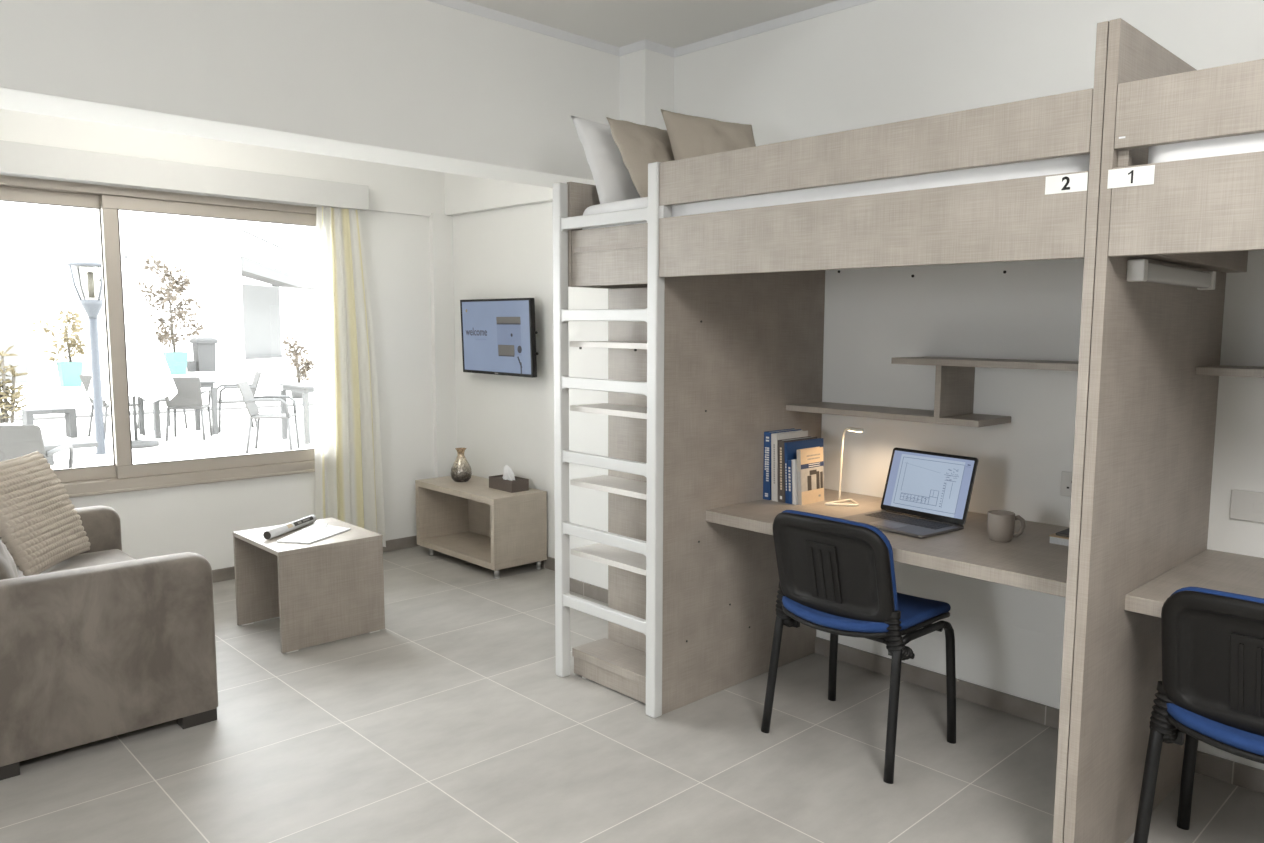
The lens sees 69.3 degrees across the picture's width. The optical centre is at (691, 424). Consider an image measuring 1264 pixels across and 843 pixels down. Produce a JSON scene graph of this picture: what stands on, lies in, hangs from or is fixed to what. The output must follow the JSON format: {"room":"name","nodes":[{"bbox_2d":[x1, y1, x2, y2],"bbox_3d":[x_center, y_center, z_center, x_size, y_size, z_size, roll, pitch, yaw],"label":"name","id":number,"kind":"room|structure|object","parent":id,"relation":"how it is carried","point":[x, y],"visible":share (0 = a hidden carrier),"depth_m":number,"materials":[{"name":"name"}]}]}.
{"room":"dormitory room","nodes":[
{"label":"dormitory room","id":0,"kind":"room"},
{"bbox_2d":[69,210,434,569],"bbox_3d":[-3.584,-0.423,4.065,0.250,2.745,5.925,6,8,44],"label":"wall","id":1,"kind":"structure","parent":0,"point":[202,519],"depth_m":5.59,"materials":[{"name":"paint"}]},
{"bbox_2d":[0,175,315,497],"bbox_3d":[-3.298,-0.394,4.240,0.140,1.542,3.370,6,8,44],"label":"window","id":2,"kind":"structure","parent":1,"relation":"in","point":[123,475],"depth_m":4.65,"materials":[{"name":"beige metal"}]},
{"bbox_2d":[0,140,368,211],"bbox_3d":[-3.348,-1.193,3.927,0.115,0.140,4.065,6,8,44],"label":"trim","id":3,"kind":"structure","parent":1,"relation":"attached to","point":[17,159],"depth_m":4.59,"materials":[{"name":"paint"}]},
{"bbox_2d":[0,109,444,216],"bbox_3d":[-3.547,-1.449,3.789,0.020,0.645,5.725,6,8,44],"label":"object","id":4,"kind":"structure","parent":1,"relation":"attached to","point":[392,188],"depth_m":4.90,"materials":[{"name":"paint"}]},
{"bbox_2d":[212,535,419,582],"bbox_3d":[-3.624,0.930,3.993,0.011,0.070,5.580,6,8,44],"label":"baseboard","id":5,"kind":"structure","parent":1,"relation":"attached to","point":[223,574],"depth_m":5.73,"materials":[{"name":"tile"}]},
{"bbox_2d":[314,206,385,546],"bbox_3d":[-2.031,-0.271,5.385,0.053,2.127,0.422,6,8,44],"label":"curtain","id":6,"kind":"object","parent":1,"relation":"hanging from","point":[347,439],"visible":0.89,"depth_m":5.37,"materials":[{"name":"white fabric"}]},
{"bbox_2d":[429,213,456,477],"bbox_3d":[-1.601,-0.286,5.910,0.040,2.120,0.145,6,8,44],"label":"pilaster","id":7,"kind":"object","parent":1,"relation":"attached to","point":[440,225],"visible":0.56,"depth_m":5.87,"materials":[{"name":"paint"}]},
{"bbox_2d":[568,49,673,588],"bbox_3d":[-0.385,-0.456,4.666,0.630,2.745,0.190,6,8,44],"label":"wall column","id":8,"kind":"structure","parent":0,"point":[646,76],"depth_m":4.67,"materials":[{"name":"paint"}]},
{"bbox_2d":[570,578,607,603],"bbox_3d":[-0.402,0.873,4.803,0.652,0.072,0.201,6,8,44],"label":"baseboard","id":9,"kind":"structure","parent":8,"relation":"attached to","point":[576,586],"depth_m":4.79,"materials":[{"name":"tile"}]},
{"bbox_2d":[0,546,1263,842],"bbox_3d":[-0.830,1.329,1.384,8.195,0.120,6.125,6,8,44],"label":"floor","id":10,"kind":"structure","parent":0,"point":[451,721],"depth_m":3.00,"materials":[{"name":"tile"}]},
{"bbox_2d":[0,506,217,779],"bbox_3d":[-2.448,0.683,3.390,1.300,0.710,0.862,6,8,44],"label":"sofa","id":11,"kind":"object","parent":10,"relation":"on","point":[103,642],"visible":0.94,"depth_m":3.01,"materials":[{"name":"beige fabric"}]},
{"bbox_2d":[0,539,18,579],"bbox_3d":[-2.353,0.412,3.018,0.398,0.388,0.214,6,8,44],"label":"cushion","id":12,"kind":"object","parent":11,"relation":"on","point":[8,569],"visible":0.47,"depth_m":2.97,"materials":[{"name":"beige fabric"}]},
{"bbox_2d":[0,451,89,575],"bbox_3d":[-2.588,0.342,3.589,0.236,0.425,0.460,0,6,-9],"label":"cushion","id":13,"kind":"object","parent":11,"relation":"on","point":[40,527],"visible":0.98,"depth_m":3.51,"materials":[{"name":"beige fabric"}]},
{"bbox_2d":[16,549,135,576],"bbox_3d":[-2.390,0.671,3.448,1.024,0.181,0.666,6,8,44],"label":"seat cushion","id":14,"kind":"object","parent":11,"relation":"on","point":[93,557],"depth_m":3.77,"materials":[{"name":"beige fabric"}]},
{"bbox_2d":[233,518,384,653],"bbox_3d":[-1.783,0.727,4.255,0.535,0.452,0.473,6,8,44],"label":"coffee table","id":15,"kind":"object","parent":10,"relation":"on","point":[330,589],"visible":0.99,"depth_m":4.12,"materials":[{"name":"wood"}]},
{"bbox_2d":[263,515,350,543],"bbox_3d":[-1.764,0.482,4.239,0.283,0.039,0.410,2,6,10],"label":"magazine","id":16,"kind":"object","parent":15,"relation":"on","point":[315,532],"visible":1,"depth_m":4.20,"materials":[{"name":"white paper"}]},
{"bbox_2d":[293,516,312,525],"bbox_3d":[-1.851,0.459,4.352,0.103,0.016,0.135,6,8,44],"label":"photo","id":17,"kind":"object","parent":16,"relation":"on","point":[307,520],"depth_m":4.36},
{"bbox_2d":[415,475,546,578],"bbox_3d":[-1.278,0.594,5.508,0.863,0.462,0.363,6,8,44],"label":"tv cabinet","id":18,"kind":"object","parent":10,"relation":"on","point":[471,521],"visible":0.96,"depth_m":5.36,"materials":[{"name":"laminate"}]},
{"bbox_2d":[451,448,471,481],"bbox_3d":[-1.416,0.246,5.615,0.128,0.205,0.128,6,8,44],"label":"vase","id":19,"kind":"object","parent":18,"relation":"on","point":[461,471],"visible":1,"depth_m":5.58,"materials":[{"name":"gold glass"}]},
{"bbox_2d":[489,465,528,492],"bbox_3d":[-1.075,0.307,5.369,0.236,0.142,0.120,6,8,44],"label":"tissue box","id":20,"kind":"object","parent":18,"relation":"on","point":[507,482],"visible":1,"depth_m":5.33,"materials":[{"name":"wood"}]},
{"bbox_2d":[553,162,664,717],"bbox_3d":[-0.321,0.060,3.434,0.591,1.980,0.042,6,8,44],"label":"ladder","id":21,"kind":"object","parent":10,"relation":"on","point":[652,548],"visible":1,"depth_m":3.36,"materials":[{"name":"white paint"}]},
{"bbox_2d":[570,288,647,703],"bbox_3d":[-0.228,0.256,3.544,0.521,1.570,0.203,6,8,44],"label":"bookcase","id":22,"kind":"object","parent":10,"relation":"on","point":[617,662],"visible":0.54,"depth_m":3.64,"materials":[{"name":"wood"}]},
{"bbox_2d":[567,21,1108,842],"bbox_3d":[0.552,0.019,3.237,2.032,2.120,0.977,6,8,44],"label":"bed","id":23,"kind":"object","parent":10,"relation":"on","point":[744,304],"visible":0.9,"depth_m":3.03,"materials":[{"name":"wood"}]},
{"bbox_2d":[582,154,1089,229],"bbox_3d":[0.559,-0.724,3.159,1.960,0.170,0.891,6,8,44],"label":"mattress","id":24,"kind":"object","parent":23,"relation":"on","point":[1078,163],"visible":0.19,"depth_m":2.58,"materials":[{"name":"white fabric"}]},
{"bbox_2d":[570,115,640,203],"bbox_3d":[-0.200,-1.043,3.752,0.219,0.376,0.600,6,8,44],"label":"pillow","id":25,"kind":"object","parent":24,"relation":"on","point":[613,180],"visible":0.28,"depth_m":3.58,"materials":[{"name":"white fabric"}]},
{"bbox_2d":[606,117,674,197],"bbox_3d":[-0.120,-1.014,3.578,0.228,0.357,0.418,5,8,38],"label":"cushion","id":26,"kind":"object","parent":24,"relation":"on","point":[639,145],"visible":0.43,"depth_m":3.46,"materials":[{"name":"beige fabric"}]},
{"bbox_2d":[661,109,755,159],"bbox_3d":[0.108,-1.025,3.562,0.428,0.392,0.192,-2,7,-26],"label":"cushion","id":27,"kind":"object","parent":24,"relation":"on","point":[690,136],"visible":0.38,"depth_m":3.51,"materials":[{"name":"beige fabric"}]},
{"bbox_2d":[761,510,955,783],"bbox_3d":[0.579,0.685,3.141,0.537,0.821,0.511,6,8,44],"label":"desk chair","id":28,"kind":"object","parent":10,"relation":"on","point":[837,575],"visible":1,"depth_m":2.95,"materials":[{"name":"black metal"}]},
{"bbox_2d":[1064,18,1263,842],"bbox_3d":[1.990,0.182,1.837,1.990,2.120,0.977,6,8,44],"label":"bed","id":29,"kind":"object","parent":10,"relation":"on","point":[1151,419],"visible":0.95,"depth_m":2.26,"materials":[{"name":"wood"}]},
{"bbox_2d":[1126,259,1215,289],"bbox_3d":[1.270,-0.391,2.395,0.042,0.052,0.587,6,8,44],"label":"light","id":30,"kind":"object","parent":29,"relation":"attached to","point":[1138,270],"visible":1,"depth_m":2.31,"materials":[{"name":"white plastic"}]},
{"bbox_2d":[1146,262,1210,287],"bbox_3d":[1.270,-0.391,2.397,0.036,0.044,0.540,6,8,44],"label":"diffuser","id":31,"kind":"object","parent":30,"relation":"attached to","point":[1156,273],"depth_m":2.36,"materials":[{"name":"white plastic"}]},
{"bbox_2d":[1148,132,1263,163],"bbox_3d":[2.000,-0.560,1.749,1.865,0.170,0.904,6,8,44],"label":"mattress","id":32,"kind":"object","parent":29,"relation":"on","point":[1248,143],"visible":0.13,"depth_m":1.98,"materials":[{"name":"white fabric"}]},
{"bbox_2d":[1133,587,1263,842],"bbox_3d":[1.454,0.787,2.259,0.537,0.821,0.511,6,8,44],"label":"desk chair","id":33,"kind":"object","parent":10,"relation":"on","point":[1211,687],"visible":1,"depth_m":2.18,"materials":[{"name":"black plastic"}]},
{"bbox_2d":[463,0,837,47],"bbox_3d":[-0.802,-1.520,1.081,8.195,0.120,6.125,6,8,44],"label":"ceiling","id":34,"kind":"structure","parent":0,"point":[619,23],"depth_m":3.90,"materials":[{"name":"paint"}]},
{"bbox_2d":[0,0,619,187],"bbox_3d":[-2.336,-1.315,2.611,0.340,0.640,5.725,6,8,44],"label":"ceiling beam","id":35,"kind":"structure","parent":34,"relation":"attached to","point":[419,84],"depth_m":3.39,"materials":[{"name":"paint"}]},
{"bbox_2d":[453,0,1263,769],"bbox_3d":[1.346,-0.289,3.253,7.945,2.745,0.200,6,8,44],"label":"wall","id":36,"kind":"structure","parent":0,"point":[877,62],"depth_m":3.47,"materials":[{"name":"paint"}]},
{"bbox_2d":[444,172,552,215],"bbox_3d":[-1.051,-1.595,5.313,1.405,0.630,0.045,6,8,44],"label":"trim","id":37,"kind":"structure","parent":36,"relation":"attached to","point":[464,194],"depth_m":5.49,"materials":[{"name":"paint"}]},
{"bbox_2d":[460,298,538,377],"bbox_3d":[-1.139,-0.527,5.455,0.783,0.450,0.111,6,8,44],"label":"television","id":38,"kind":"object","parent":36,"relation":"attached to","point":[499,335],"visible":1,"depth_m":5.40,"materials":[{"name":"black plastic"}]},
{"bbox_2d":[426,0,874,57],"bbox_3d":[-0.115,-1.362,0.421,5.870,0.040,5.725,6,8,44],"label":"trim","id":39,"kind":"structure","parent":36,"relation":"attached to","point":[835,6],"depth_m":4.01,"materials":[{"name":"white paint"}]},
{"bbox_2d":[706,489,1069,597],"bbox_3d":[0.825,0.400,3.185,1.455,0.090,0.719,6,8,44],"label":"desk","id":40,"kind":"object","parent":36,"relation":"attached to","point":[1029,561],"visible":0.32,"depth_m":2.91,"materials":[{"name":"wood"}]},
{"bbox_2d":[763,428,800,499],"bbox_3d":[0.370,0.157,3.711,0.035,0.272,0.196,6,8,44],"label":"book","id":41,"kind":"object","parent":40,"relation":"on","point":[767,435],"visible":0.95,"depth_m":3.64,"materials":[{"name":"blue paper"}]},
{"bbox_2d":[771,430,807,501],"bbox_3d":[0.399,0.162,3.686,0.038,0.268,0.201,6,8,44],"label":"book","id":42,"kind":"object","parent":40,"relation":"on","point":[775,437],"visible":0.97,"depth_m":3.62,"materials":[{"name":"white paper"}]},
{"bbox_2d":[787,459,792,503],"bbox_3d":[0.441,0.218,3.623,0.027,0.172,0.161,6,8,44],"label":"book","id":43,"kind":"object","parent":40,"relation":"on","point":[790,460],"visible":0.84,"depth_m":3.56,"materials":[{"name":"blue paper"}]},
{"bbox_2d":[792,459,797,504],"bbox_3d":[0.455,0.218,3.609,0.026,0.175,0.161,6,8,44],"label":"book","id":44,"kind":"object","parent":40,"relation":"on","point":[794,461],"visible":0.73,"depth_m":3.55,"materials":[{"name":"white paper"}]},
{"bbox_2d":[778,436,816,502],"bbox_3d":[0.430,0.176,3.668,0.042,0.245,0.216,6,8,44],"label":"book","id":45,"kind":"object","parent":40,"relation":"on","point":[781,454],"visible":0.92,"depth_m":3.59,"materials":[{"name":"white paper"}]},
{"bbox_2d":[784,438,823,502],"bbox_3d":[0.456,0.181,3.660,0.024,0.238,0.241,6,8,44],"label":"book","id":46,"kind":"object","parent":40,"relation":"on","point":[790,448],"visible":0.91,"depth_m":3.60,"materials":[{"name":"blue paper"}]},
{"bbox_2d":[797,447,823,504],"bbox_3d":[0.471,0.199,3.597,0.031,0.215,0.149,6,8,44],"label":"book","id":47,"kind":"object","parent":40,"relation":"on","point":[810,468],"visible":1,"depth_m":3.58,"materials":[{"name":"white paper"}]},
{"bbox_2d":[801,466,823,491],"bbox_3d":[0.478,0.211,3.591,0.006,0.088,0.146,6,8,44],"label":"photo","id":48,"kind":"object","parent":47,"relation":"attached to","point":[812,477],"depth_m":3.59,"materials":[{"name":"paper"}]},
{"bbox_2d":[825,427,863,505],"bbox_3d":[0.616,0.161,3.547,0.133,0.303,0.150,6,8,44],"label":"desk lamp","id":49,"kind":"object","parent":40,"relation":"on","point":[837,503],"visible":1,"depth_m":3.58,"materials":[{"name":"beige metal"}]},
{"bbox_2d":[840,447,977,538],"bbox_3d":[0.760,0.228,3.208,0.318,0.241,0.360,-5,8,-40],"label":"laptop","id":50,"kind":"object","parent":40,"relation":"on","point":[926,494],"visible":0.99,"depth_m":3.25,"materials":[{"name":"grey metal"}]},
{"bbox_2d":[987,510,1025,541],"bbox_3d":[1.022,0.332,2.977,0.105,0.092,0.093,6,8,44],"label":"mug","id":51,"kind":"object","parent":40,"relation":"on","point":[1000,523],"visible":1,"depth_m":2.95,"materials":[{"name":"beige ceramic"}]},
{"bbox_2d":[1049,533,1068,545],"bbox_3d":[1.286,0.370,2.957,0.177,0.026,0.189,6,8,44],"label":"notebook","id":52,"kind":"object","parent":40,"relation":"on","point":[1055,539],"visible":0.22,"depth_m":2.93,"materials":[{"name":"white paper"}]},
{"bbox_2d":[1056,528,1069,536],"bbox_3d":[1.288,0.352,2.954,0.150,0.009,0.165,6,8,44],"label":"phone","id":53,"kind":"object","parent":52,"relation":"on","point":[1065,533],"visible":0.24,"depth_m":2.94,"materials":[{"name":"black plastic"}]},
{"bbox_2d":[531,556,1263,793],"bbox_3d":[1.203,1.041,3.375,7.705,0.072,0.011,6,8,44],"label":"baseboard","id":54,"kind":"structure","parent":36,"relation":"attached to","point":[1235,773],"depth_m":3.43,"materials":[{"name":"tile"}]},
{"bbox_2d":[786,356,1078,426],"bbox_3d":[0.995,-0.124,3.298,1.455,0.230,0.250,6,8,44],"label":"wall shelf","id":55,"kind":"object","parent":36,"relation":"attached to","point":[954,376],"visible":0.84,"depth_m":3.30,"materials":[{"name":"wood"}]},
{"bbox_2d":[894,561,1065,637],"bbox_3d":[1.789,0.627,2.760,3.480,0.365,0.008,6,8,44],"label":"trim","id":56,"kind":"structure","parent":36,"relation":"attached to","point":[1040,612],"depth_m":3.42,"materials":[{"name":"paint"}]},
{"bbox_2d":[1060,471,1072,496],"bbox_3d":[1.350,0.211,3.150,0.146,0.087,0.010,6,8,44],"label":"wall socket","id":57,"kind":"object","parent":36,"relation":"attached to","point":[1066,477],"visible":0.37,"depth_m":3.18,"materials":[{"name":"white plastic"}]},
{"bbox_2d":[1125,549,1263,617],"bbox_3d":[2.076,0.541,1.967,1.938,0.090,0.719,6,8,44],"label":"desk","id":58,"kind":"object","parent":36,"relation":"attached to","point":[1209,569],"visible":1,"depth_m":2.53,"materials":[{"name":"wood"}]},
{"bbox_2d":[1196,365,1263,377],"bbox_3d":[2.237,0.015,2.092,1.910,0.232,0.245,6,8,44],"label":"wall shelf","id":59,"kind":"object","parent":36,"relation":"attached to","point":[1219,370],"visible":1,"depth_m":2.61,"materials":[{"name":"wood"}]},
{"bbox_2d":[1229,489,1263,522],"bbox_3d":[1.729,0.251,2.779,0.152,0.093,0.013,6,8,44],"label":"wall outlet","id":60,"kind":"object","parent":36,"relation":"attached to","point":[1245,505],"visible":1,"depth_m":2.80,"materials":[{"name":"white plastic"}]},
{"label":"outside","id":61,"kind":"structure","parent":0,"visible":0},
{"bbox_2d":[0,355,314,469],"bbox_3d":[-20.096,-2.833,40.592,74.400,0.200,90.000,6,8,44],"label":"ground","id":62,"kind":"structure","parent":61,"point":[189,443],"depth_m":14.38,"materials":[{"name":"white concrete"}]},
{"bbox_2d":[0,245,28,383],"bbox_3d":[-20.613,-4.779,14.626,1.943,9.150,18.226,2,6,17],"label":"building","id":63,"kind":"structure","parent":62,"relation":"on","point":[12,322],"depth_m":23.03,"materials":[{"name":"white paint"}]},
{"bbox_2d":[0,345,31,424],"bbox_3d":[-9.279,-0.446,12.246,0.646,1.253,0.794,6,8,44],"label":"potted palm","id":64,"kind":"object","parent":62,"relation":"on","point":[5,406],"visible":0.87,"depth_m":12.30,"materials":[{"name":"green plant"}]},
{"bbox_2d":[0,420,21,424],"bbox_3d":[-9.386,0.076,12.302,0.500,0.200,0.650,6,8,44],"label":"planter","id":65,"kind":"object","parent":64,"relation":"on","point":[2,422],"depth_m":12.32,"materials":[{"name":"white"}]},
{"bbox_2d":[0,425,73,467],"bbox_3d":[-4.801,0.401,6.557,0.518,0.862,0.606,-1,6,-18],"label":"garden chair","id":66,"kind":"object","parent":62,"relation":"on","point":[16,441],"visible":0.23,"depth_m":6.31,"materials":[{"name":"grey plastic"}]},
{"bbox_2d":[21,407,77,437],"bbox_3d":[-8.661,-0.019,12.317,0.300,0.400,0.560,6,8,44],"label":"table","id":67,"kind":"object","parent":62,"relation":"on","point":[69,412],"visible":0.78,"depth_m":12.33,"materials":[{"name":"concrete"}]},
{"bbox_2d":[29,309,86,386],"bbox_3d":[-15.151,-1.863,22.105,0.984,1.875,1.361,2,6,18],"label":"potted plant","id":68,"kind":"object","parent":62,"relation":"on","point":[69,371],"visible":1,"depth_m":22.15,"materials":[{"name":"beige plant"}]},
{"bbox_2d":[43,438,97,464],"bbox_3d":[-7.218,0.314,10.170,0.600,0.220,0.920,6,8,44],"label":"bench","id":69,"kind":"object","parent":62,"relation":"on","point":[49,445],"visible":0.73,"depth_m":10.20,"materials":[{"name":"concrete"}]},
{"bbox_2d":[65,262,107,454],"bbox_3d":[-7.061,-0.783,10.809,0.480,2.270,0.480,6,8,44],"label":"street lamp","id":70,"kind":"object","parent":62,"relation":"on","point":[92,308],"visible":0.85,"depth_m":10.76,"materials":[{"name":"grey metal"}]},
{"bbox_2d":[79,375,144,438],"bbox_3d":[-7.969,-0.267,12.555,0.518,0.862,0.605,5,7,34],"label":"garden chair","id":71,"kind":"object","parent":62,"relation":"on","point":[86,379],"visible":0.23,"depth_m":12.45,"materials":[{"name":"grey plastic"}]},
{"bbox_2d":[0,201,244,378],"bbox_3d":[-19.956,-6.506,28.571,6.200,9.650,9.130,2,6,15],"label":"sky","id":72,"kind":"structure","parent":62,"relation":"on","point":[48,237],"depth_m":27.78,"materials":[{"name":"white"}]},
{"bbox_2d":[87,255,176,448],"bbox_3d":[-7.038,-0.923,11.506,0.983,2.400,0.965,6,8,44],"label":"parasol","id":73,"kind":"object","parent":62,"relation":"on","point":[149,375],"visible":0.69,"depth_m":11.36,"materials":[{"name":"white fabric"}]},
{"bbox_2d":[8,402,313,420],"bbox_3d":[-2.235,-0.933,23.203,0.400,0.040,50.000,6,8,44],"label":"kerb","id":74,"kind":"object","parent":62,"relation":"on","point":[162,411],"depth_m":15.99,"materials":[{"name":"concrete"}]},
{"bbox_2d":[137,398,187,428],"bbox_3d":[-7.900,-0.373,13.561,0.605,0.862,0.518,5,7,34],"label":"garden chair","id":75,"kind":"object","parent":62,"relation":"on","point":[160,399],"visible":0.13,"depth_m":13.60,"materials":[{"name":"grey plastic"}]},
{"bbox_2d":[135,254,206,374],"bbox_3d":[-15.857,-3.391,27.957,1.809,3.662,2.121,2,6,9],"label":"potted tree","id":76,"kind":"object","parent":62,"relation":"on","point":[176,362],"visible":0.93,"depth_m":27.76,"materials":[{"name":"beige plant"}]},
{"bbox_2d":[137,379,218,438],"bbox_3d":[-7.251,-0.246,12.876,0.800,0.760,0.800,6,8,44],"label":"garden table","id":77,"kind":"object","parent":62,"relation":"on","point":[204,383],"visible":0.43,"depth_m":12.85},
{"bbox_2d":[165,377,212,440],"bbox_3d":[-6.835,-0.237,12.378,0.518,0.862,0.606,-1,6,-18],"label":"garden chair","id":78,"kind":"object","parent":62,"relation":"on","point":[189,394],"visible":0.93,"depth_m":12.17,"materials":[{"name":"grey plastic"}]},
{"bbox_2d":[187,338,217,371],"bbox_3d":[-16.018,-2.301,29.811,0.660,1.100,0.860,6,8,44],"label":"litter bin","id":79,"kind":"object","parent":62,"relation":"on","point":[204,349],"visible":0.98,"depth_m":29.67,"materials":[{"name":"grey plastic"}]},
{"bbox_2d":[217,371,260,432],"bbox_3d":[-6.677,-0.349,13.440,0.605,0.862,0.518,-3,7,-33],"label":"garden chair","id":80,"kind":"object","parent":62,"relation":"on","point":[254,385],"visible":0.67,"depth_m":13.36,"materials":[{"name":"grey plastic"}]},
{"bbox_2d":[237,381,299,453],"bbox_3d":[-5.219,-0.105,11.280,0.606,0.862,0.518,-1,6,-13],"label":"garden chair","id":81,"kind":"object","parent":62,"relation":"on","point":[249,400],"visible":1,"depth_m":11.15,"materials":[{"name":"grey plastic"}]},
{"bbox_2d":[239,220,315,359],"bbox_3d":[-20.559,-9.873,48.360,7.141,12.150,21.869,1,6,5],"label":"building","id":82,"kind":"structure","parent":62,"relation":"on","point":[278,260],"depth_m":42.42,"materials":[{"name":"white paint"}]},
{"bbox_2d":[279,382,313,443],"bbox_3d":[-5.055,-0.182,12.479,0.800,0.760,0.800,6,8,44],"label":"garden table","id":83,"kind":"object","parent":62,"relation":"on","point":[305,389],"visible":0.49,"depth_m":12.00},
{"bbox_2d":[281,335,313,398],"bbox_3d":[-8.364,-1.242,19.424,0.917,1.337,0.742,6,8,44],"label":"potted plant","id":84,"kind":"object","parent":62,"relation":"on","point":[306,367],"visible":0.94,"depth_m":19.27,"materials":[{"name":"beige plant"}]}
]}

